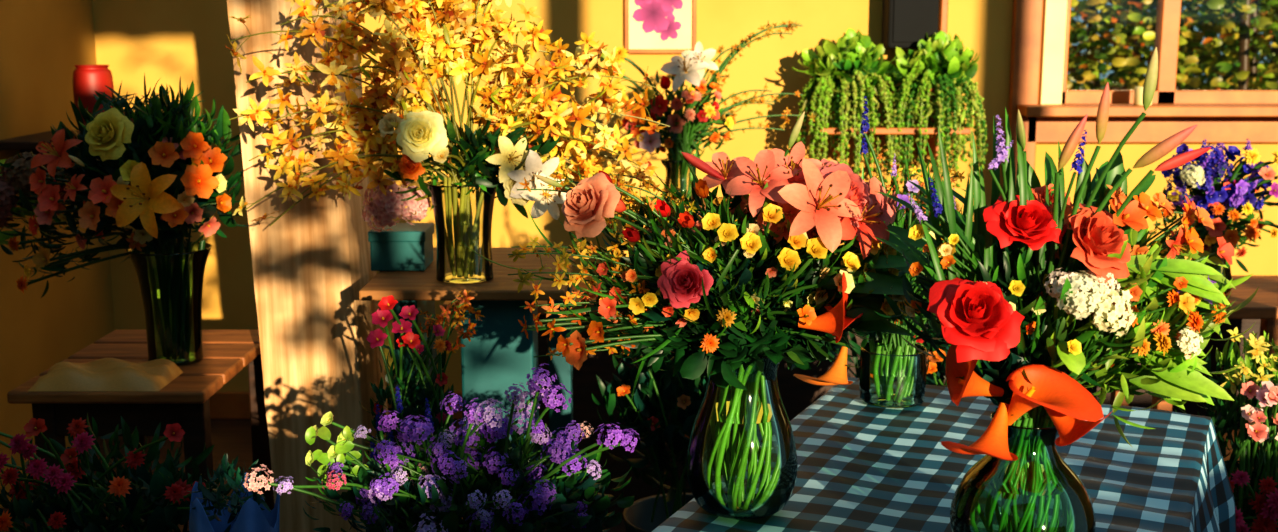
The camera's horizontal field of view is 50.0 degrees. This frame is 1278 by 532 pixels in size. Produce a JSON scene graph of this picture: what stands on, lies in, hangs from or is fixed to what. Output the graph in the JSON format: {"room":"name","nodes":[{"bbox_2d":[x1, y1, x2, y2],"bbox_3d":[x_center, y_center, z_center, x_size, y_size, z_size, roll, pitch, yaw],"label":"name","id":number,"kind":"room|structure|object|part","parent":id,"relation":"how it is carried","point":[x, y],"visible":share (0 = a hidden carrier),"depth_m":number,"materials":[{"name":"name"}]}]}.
{"room":"plant shop","nodes":[
{"label":"plant shop","id":0,"kind":"room"},
{"bbox_2d":[0,0,114,507],"bbox_3d":[-1.975,-0.079,1.712,0.150,2.400,6.600,0,10,0],"label":"wall","id":1,"kind":"structure","parent":0,"point":[42,41],"depth_m":4.34,"materials":[{"name":"paint"}]},
{"bbox_2d":[0,130,80,178],"bbox_3d":[-1.700,-0.336,4.231,0.400,0.132,0.450,0,10,0],"label":"wall shelf","id":2,"kind":"object","parent":1,"relation":"attached to","point":[27,143],"visible":0.17,"depth_m":4.08,"materials":[{"name":"brown wood"}]},
{"bbox_2d":[73,65,113,131],"bbox_3d":[-1.660,-0.502,4.176,0.116,0.217,0.116,0,10,0],"label":"ceramic vase","id":3,"kind":"object","parent":2,"relation":"on","point":[87,79],"visible":0.6,"depth_m":4.12,"materials":[{"name":"ceramic"}]},
{"bbox_2d":[209,392,461,418],"bbox_3d":[0.700,0.509,5.004,5.200,0.100,0.020,0,10,0],"label":"baseboard","id":4,"kind":"structure","parent":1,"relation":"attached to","point":[223,405],"depth_m":5.00,"materials":[{"name":"orange wood"}]},
{"bbox_2d":[1,419,625,531],"bbox_3d":[0.700,1.153,1.929,5.400,0.100,6.600,0,10,0],"label":"floor","id":5,"kind":"structure","parent":0,"point":[231,437],"depth_m":4.67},
{"bbox_2d":[0,413,237,531],"bbox_3d":[-0.925,0.620,2.430,0.551,0.775,0.422,0,10,0],"label":"flowers","id":6,"kind":"object","parent":5,"relation":"on","point":[82,508],"visible":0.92,"depth_m":2.31,"materials":[{"name":"plant"}]},
{"bbox_2d":[7,330,274,526],"bbox_3d":[-1.055,0.547,3.046,0.390,0.705,0.570,0,10,0],"label":"side table","id":7,"kind":"object","parent":5,"relation":"on","point":[184,401],"visible":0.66,"depth_m":2.77,"materials":[{"name":"brown wood"}]},
{"bbox_3d":[-1.198,0.598,2.829,0.045,0.680,0.045,0,10,0],"label":"leg","id":8,"kind":"part","parent":7,"relation":"part of","materials":[{"name":"brown wood"}]},
{"bbox_2d":[28,358,182,390],"bbox_3d":[-1.080,0.214,2.779,0.260,0.042,0.150,0,10,0],"label":"folded burlap","id":9,"kind":"object","parent":7,"relation":"on","point":[104,374],"visible":1,"depth_m":2.73,"materials":[{"name":"beige fabric"}]},
{"bbox_3d":[-1.050,0.303,2.772,0.340,0.080,0.025,0,10,0],"label":"rail","id":10,"kind":"part","parent":7,"relation":"part of","materials":[{"name":"brown wood"}]},
{"bbox_2d":[0,72,248,365],"bbox_3d":[-1.107,-0.103,2.921,0.584,0.620,0.368,4,11,21],"label":"lily bouquet","id":11,"kind":"object","parent":7,"relation":"on","point":[154,167],"visible":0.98,"depth_m":2.83,"materials":[{"name":"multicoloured plant"}]},
{"bbox_3d":[-1.000,0.083,2.939,0.173,0.248,0.173,0,10,0],"label":"glass","id":12,"kind":"part","parent":11,"relation":"part of","materials":[{"name":"glass"}]},
{"bbox_3d":[-1.198,0.516,3.292,0.045,0.680,0.045,0,10,0],"label":"leg","id":13,"kind":"part","parent":7,"relation":"part of","materials":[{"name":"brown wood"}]},
{"bbox_3d":[-0.897,0.598,2.829,0.045,0.680,0.045,0,10,0],"label":"leg","id":14,"kind":"part","parent":7,"relation":"part of","materials":[{"name":"brown wood"}]},
{"bbox_3d":[-0.897,0.516,3.292,0.045,0.680,0.045,0,10,0],"label":"leg","id":15,"kind":"part","parent":7,"relation":"part of","materials":[{"name":"brown wood"}]},
{"bbox_2d":[188,454,279,531],"bbox_3d":[-0.615,0.667,2.138,0.136,0.783,0.136,0,10,0],"label":"bunch","id":16,"kind":"object","parent":5,"relation":"on","point":[245,510],"visible":0.97,"depth_m":2.06,"materials":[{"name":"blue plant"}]},
{"bbox_2d":[227,0,387,531],"bbox_3d":[-0.716,-0.342,2.916,0.325,2.500,0.211,1,10,4],"label":"timber post","id":17,"kind":"object","parent":5,"relation":"on","point":[311,266],"visible":0.65,"depth_m":2.88,"materials":[{"name":"beige wood"}]},
{"bbox_2d":[359,290,484,531],"bbox_3d":[-0.396,0.511,2.504,0.215,0.964,0.210,3,10,16],"label":"bucket","id":18,"kind":"object","parent":5,"relation":"on","point":[418,391],"visible":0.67,"depth_m":2.42,"materials":[{"name":"metal"}]},
{"bbox_2d":[359,248,575,527],"bbox_3d":[-0.335,0.458,2.919,0.390,0.925,0.510,0,10,0],"label":"table","id":19,"kind":"object","parent":5,"relation":"on","point":[499,355],"visible":0.44,"depth_m":2.66,"materials":[{"name":"paint"}]},
{"bbox_2d":[368,223,433,270],"bbox_3d":[-0.490,-0.040,2.836,0.116,0.082,0.126,0,10,0],"label":"box","id":20,"kind":"object","parent":19,"relation":"on","point":[405,247],"visible":0.87,"depth_m":2.78,"materials":[{"name":"paint"}]},
{"bbox_3d":[-0.490,-0.070,2.831,0.116,0.022,0.126,0,10,0],"label":"lid","id":21,"kind":"part","parent":20,"relation":"part of","materials":[{"name":"teal paint"}]},
{"bbox_2d":[225,0,669,283],"bbox_3d":[-0.359,-0.289,2.626,0.849,0.648,0.246,-1,10,-4],"label":"bouquet","id":22,"kind":"object","parent":19,"relation":"on","point":[508,145],"visible":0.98,"depth_m":2.61,"materials":[{"name":"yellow plant"}]},
{"bbox_3d":[-0.343,-0.068,2.684,0.142,0.192,0.142,0,10,0],"label":"glass","id":23,"kind":"part","parent":22,"relation":"part of","materials":[{"name":"clear glass"}]},
{"bbox_3d":[-0.175,0.437,3.098,0.050,0.904,0.090,0,10,0],"label":"leg","id":24,"kind":"part","parent":19,"relation":"part of","materials":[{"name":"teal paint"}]},
{"bbox_2d":[592,328,774,531],"bbox_3d":[0.103,0.467,2.959,0.405,0.893,0.331,0,10,0],"label":"bucket","id":25,"kind":"object","parent":5,"relation":"on","point":[660,391],"visible":0.4,"depth_m":2.87,"materials":[{"name":"metal"}]},
{"bbox_2d":[442,276,1277,518],"bbox_3d":[0.775,0.388,4.105,2.650,0.650,0.450,0,10,0],"label":"bench","id":26,"kind":"object","parent":5,"relation":"on","point":[796,394],"visible":0.07,"depth_m":3.92,"materials":[{"name":"brown wood"}]},
{"bbox_2d":[643,197,705,282],"bbox_3d":[0.120,-0.060,4.021,0.230,0.260,0.230,0,10,0],"label":"plinth","id":27,"kind":"object","parent":26,"relation":"on","point":[686,207],"visible":0.03,"depth_m":3.91,"materials":[{"name":"brown wood"}]},
{"bbox_2d":[601,20,815,201],"bbox_3d":[0.200,-0.447,3.967,0.620,0.524,0.223,0,10,0],"label":"flower bouquet","id":28,"kind":"object","parent":27,"relation":"on","point":[683,134],"visible":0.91,"depth_m":3.92,"materials":[{"name":"multicoloured plant"}]},
{"bbox_3d":[0.120,-0.248,3.987,0.105,0.125,0.105,0,10,0],"label":"glass","id":29,"kind":"part","parent":28,"relation":"part of","materials":[{"name":"clear glass"}]},
{"bbox_2d":[839,276,948,385],"bbox_3d":[0.657,0.430,3.176,0.400,0.891,0.317,0,10,0],"label":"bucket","id":30,"kind":"object","parent":5,"relation":"on","point":[936,374],"visible":0.06,"depth_m":3.08,"materials":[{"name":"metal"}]},
{"bbox_2d":[652,377,1235,531],"bbox_3d":[0.420,0.706,1.993,0.788,0.757,1.438,5,11,25],"label":"tablecloth","id":31,"kind":"object","parent":5,"relation":"on","point":[863,467],"visible":0.68,"depth_m":2.10,"materials":[{"name":"blue fabric"}]},
{"bbox_2d":[460,111,926,519],"bbox_3d":[0.084,0.066,1.854,0.638,0.553,0.346,0,10,0],"label":"bouquet","id":32,"kind":"object","parent":31,"relation":"on","point":[726,293],"visible":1,"depth_m":1.80,"materials":[{"name":"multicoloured plant"}]},
{"bbox_3d":[0.142,0.224,1.888,0.154,0.230,0.154,0,10,0],"label":"glass","id":33,"kind":"part","parent":32,"relation":"part of","materials":[{"name":"glass"}]},
{"bbox_2d":[827,96,1000,407],"bbox_3d":[0.460,-0.028,2.417,0.413,0.541,0.240,1,10,8],"label":"bouquet","id":34,"kind":"object","parent":31,"relation":"on","point":[909,367],"visible":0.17,"depth_m":2.40,"materials":[{"name":"green plant"}]},
{"bbox_3d":[0.452,0.193,2.441,0.118,0.098,0.118,0,10,0],"label":"glass","id":35,"kind":"part","parent":34,"relation":"part of","materials":[{"name":"clear glass"}]},
{"bbox_2d":[873,47,1258,531],"bbox_3d":[0.503,0.059,1.650,0.456,0.639,0.292,0,10,0],"label":"bouquet","id":36,"kind":"object","parent":31,"relation":"on","point":[1043,294],"visible":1,"depth_m":1.59,"materials":[{"name":"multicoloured plant"}]},
{"bbox_3d":[0.472,0.280,1.684,0.173,0.192,0.173,0,10,0],"label":"glass","id":37,"kind":"part","parent":36,"relation":"part of","materials":[{"name":"glass"}]},
{"bbox_2d":[1110,278,1277,501],"bbox_3d":[1.530,0.428,3.650,0.500,0.730,0.400,0,10,0],"label":"side table","id":38,"kind":"object","parent":5,"relation":"on","point":[1263,306],"visible":0.16,"depth_m":3.54,"materials":[{"name":"brown wood"}]},
{"bbox_3d":[1.330,0.416,3.800,0.040,0.700,0.040,0,10,0],"label":"leg","id":39,"kind":"part","parent":38,"relation":"part of","materials":[{"name":"brown wood"}]},
{"bbox_3d":[1.330,0.469,3.505,0.040,0.700,0.040,0,10,0],"label":"leg","id":40,"kind":"part","parent":38,"relation":"part of","materials":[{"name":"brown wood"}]},
{"bbox_2d":[1148,139,1277,293],"bbox_3d":[1.493,-0.132,3.545,0.371,0.408,0.257,0,10,0],"label":"flower bouquet","id":41,"kind":"object","parent":38,"relation":"on","point":[1224,201],"visible":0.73,"depth_m":3.47,"materials":[{"name":"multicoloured plant"}]},
{"bbox_3d":[1.490,0.003,3.575,0.121,0.134,0.121,0,10,0],"label":"glass","id":42,"kind":"part","parent":41,"relation":"part of","materials":[{"name":"glass"}]},
{"bbox_3d":[1.730,0.416,3.800,0.040,0.700,0.040,0,10,0],"label":"leg","id":43,"kind":"part","parent":38,"relation":"part of","materials":[{"name":"brown wood"}]},
{"bbox_2d":[1175,327,1277,531],"bbox_3d":[1.157,0.537,2.641,0.258,0.866,0.273,0,10,0],"label":"flowers","id":44,"kind":"object","parent":5,"relation":"on","point":[1256,400],"visible":0.77,"depth_m":2.55,"materials":[{"name":"plant"}]},
{"bbox_2d":[1223,427,1277,522],"bbox_3d":[1.500,0.363,3.069,0.440,1.060,0.442,-2,10,-12],"label":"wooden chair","id":45,"kind":"object","parent":5,"relation":"on","point":[1225,434],"visible":0.02,"depth_m":3.13,"materials":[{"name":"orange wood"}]},
{"bbox_3d":[1.499,0.438,3.088,0.440,0.025,0.430,-2,10,-12],"label":"seat","id":46,"kind":"part","parent":45,"relation":"part of","materials":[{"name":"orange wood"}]},
{"bbox_3d":[-0.240,0.939,2.158,0.460,0.240,0.495,0,10,0],"label":"crate","id":47,"kind":"object","parent":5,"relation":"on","visible":0},
{"bbox_2d":[243,363,639,531],"bbox_3d":[-0.283,0.472,2.090,0.564,0.702,0.339,0,10,-3],"label":"flowers","id":48,"kind":"object","parent":47,"relation":"on","point":[431,494],"visible":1,"depth_m":1.99,"materials":[{"name":"plant"}]},
{"bbox_2d":[92,0,1056,391],"bbox_3d":[-0.210,-0.639,4.888,3.380,2.400,0.150,0,10,0],"label":"wall","id":49,"kind":"structure","parent":0,"point":[165,40],"depth_m":4.81,"materials":[{"name":"yellow paint"}]},
{"bbox_2d":[625,0,696,53],"bbox_3d":[0.075,-0.927,4.751,0.250,0.375,0.020,0,10,0],"label":"print","id":50,"kind":"object","parent":49,"relation":"attached to","point":[651,26],"visible":0.85,"depth_m":4.76,"materials":[{"name":"paper"}]},
{"bbox_3d":[-0.043,-0.927,4.751,0.015,0.375,0.020,0,10,0],"label":"frame","id":51,"kind":"part","parent":50,"relation":"part of","materials":[{"name":"orange wood"}]},
{"bbox_3d":[0.075,-0.749,4.782,0.250,0.015,0.020,0,10,0],"label":"frame","id":52,"kind":"part","parent":50,"relation":"part of","materials":[{"name":"orange wood"}]},
{"bbox_3d":[0.193,-0.927,4.751,0.015,0.375,0.020,0,10,0],"label":"frame","id":53,"kind":"part","parent":50,"relation":"part of","materials":[{"name":"orange wood"}]},
{"bbox_2d":[809,122,970,159],"bbox_3d":[0.850,-0.428,4.697,0.500,0.112,0.300,0,10,0],"label":"wall shelf","id":54,"kind":"object","parent":49,"relation":"attached to","point":[880,130],"visible":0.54,"depth_m":4.54,"materials":[{"name":"orange wood"}]},
{"bbox_2d":[792,28,902,183],"bbox_3d":[0.699,-0.530,4.616,0.352,0.537,0.297,-4,11,-19],"label":"hanging plant","id":55,"kind":"object","parent":54,"relation":"on","point":[846,72],"visible":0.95,"depth_m":4.56,"materials":[{"name":"plant"}]},
{"bbox_3d":[0.700,-0.544,4.656,0.170,0.130,0.170,0,10,0],"label":"pot","id":56,"kind":"part","parent":55,"relation":"part of","materials":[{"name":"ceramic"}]},
{"bbox_2d":[884,31,987,187],"bbox_3d":[0.994,-0.526,4.618,0.348,0.528,0.273,-2,10,-13],"label":"hanging plant","id":57,"kind":"object","parent":54,"relation":"on","point":[934,76],"visible":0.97,"depth_m":4.56,"materials":[{"name":"plant"}]},
{"bbox_3d":[1.000,-0.544,4.656,0.170,0.130,0.170,0,10,0],"label":"pot","id":58,"kind":"part","parent":57,"relation":"part of","materials":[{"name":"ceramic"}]},
{"bbox_2d":[881,0,938,47],"bbox_3d":[0.930,-0.953,4.683,0.170,0.410,0.146,0,10,0],"label":"wall speaker","id":59,"kind":"object","parent":49,"relation":"attached to","point":[905,23],"visible":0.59,"depth_m":4.63},
{"bbox_2d":[893,0,934,41],"bbox_3d":[0.930,-0.941,4.614,0.140,0.370,0.006,0,10,0],"label":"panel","id":60,"kind":"object","parent":59,"relation":"attached to","point":[912,19],"depth_m":4.63,"materials":[{"name":"black"}]},
{"bbox_2d":[939,0,948,32],"bbox_3d":[1.058,-1.238,4.691,0.025,1.150,0.030,0,10,0],"label":"trim","id":61,"kind":"structure","parent":49,"relation":"attached to","point":[943,14],"depth_m":4.74,"materials":[{"name":"orange wood"}]},
{"bbox_2d":[1008,0,1042,184],"bbox_3d":[1.347,-0.622,4.795,0.095,2.400,0.040,0,10,0],"label":"trim","id":62,"kind":"structure","parent":49,"relation":"attached to","point":[1027,14],"depth_m":4.76,"materials":[{"name":"orange wood"}]},
{"bbox_2d":[1038,0,1066,103],"bbox_3d":[1.442,-1.061,4.723,0.075,1.090,0.030,0,10,0],"label":"window frame","id":63,"kind":"structure","parent":49,"relation":"attached to","point":[1054,11],"depth_m":4.76,"materials":[{"name":"beige paint"}]},
{"bbox_2d":[1062,0,1070,102],"bbox_3d":[1.495,-1.048,4.791,0.030,0.960,0.060,0,10,0],"label":"frame","id":64,"kind":"object","parent":49,"relation":"attached to","point":[1068,14],"visible":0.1,"depth_m":4.81,"materials":[{"name":"orange wood"}]},
{"bbox_2d":[1028,117,1277,275],"bbox_3d":[2.100,-0.015,4.978,1.480,1.140,0.190,0,10,0],"label":"wall","id":65,"kind":"structure","parent":0,"point":[1262,260],"depth_m":4.81,"materials":[{"name":"yellow paint"}]},
{"bbox_2d":[1017,103,1277,116],"bbox_3d":[2.100,-0.541,4.753,1.560,0.035,0.190,0,10,0],"label":"sill","id":66,"kind":"structure","parent":65,"relation":"attached to","point":[1064,109],"depth_m":4.66,"materials":[{"name":"orange wood"}]},
{"bbox_2d":[1133,84,1151,105],"bbox_3d":[1.740,-0.592,4.729,0.060,0.073,0.060,0,10,0],"label":"pillar candle","id":67,"kind":"object","parent":66,"relation":"on","point":[1138,90],"visible":0.58,"depth_m":4.71,"materials":[{"name":"beige wax"}]},
{"bbox_3d":[2.100,-0.484,4.819,1.480,0.100,0.040,0,10,0],"label":"apron","id":68,"kind":"part","parent":65,"relation":"part of","materials":[{"name":"beige wood"}]},
{"bbox_2d":[1062,90,1277,102],"bbox_3d":[2.100,-0.600,4.870,1.240,0.050,0.060,0,10,0],"label":"frame","id":69,"kind":"object","parent":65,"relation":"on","point":[1072,96],"visible":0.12,"depth_m":4.84,"materials":[{"name":"orange wood"}]},
{"bbox_2d":[1154,0,1181,102],"bbox_3d":[1.863,-1.048,4.791,0.065,0.960,0.060,0,10,0],"label":"mullion","id":70,"kind":"object","parent":69,"relation":"on","point":[1168,15],"visible":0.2,"depth_m":4.81,"materials":[{"name":"orange wood"}]},
{"label":"outside","id":71,"kind":"structure","parent":0,"visible":0},
{"bbox_3d":[4.000,-0.277,10.613,24.000,0.100,11.000,0,10,0],"label":"ground","id":72,"kind":"structure","parent":71,"visible":0},
{"bbox_2d":[1067,0,1277,89],"bbox_3d":[4.602,-1.652,10.619,4.476,2.648,4.512,0,10,0],"label":"shrubs","id":73,"kind":"object","parent":72,"relation":"on","point":[1242,37],"visible":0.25,"depth_m":9.13,"materials":[{"name":"green plant"}]}
]}

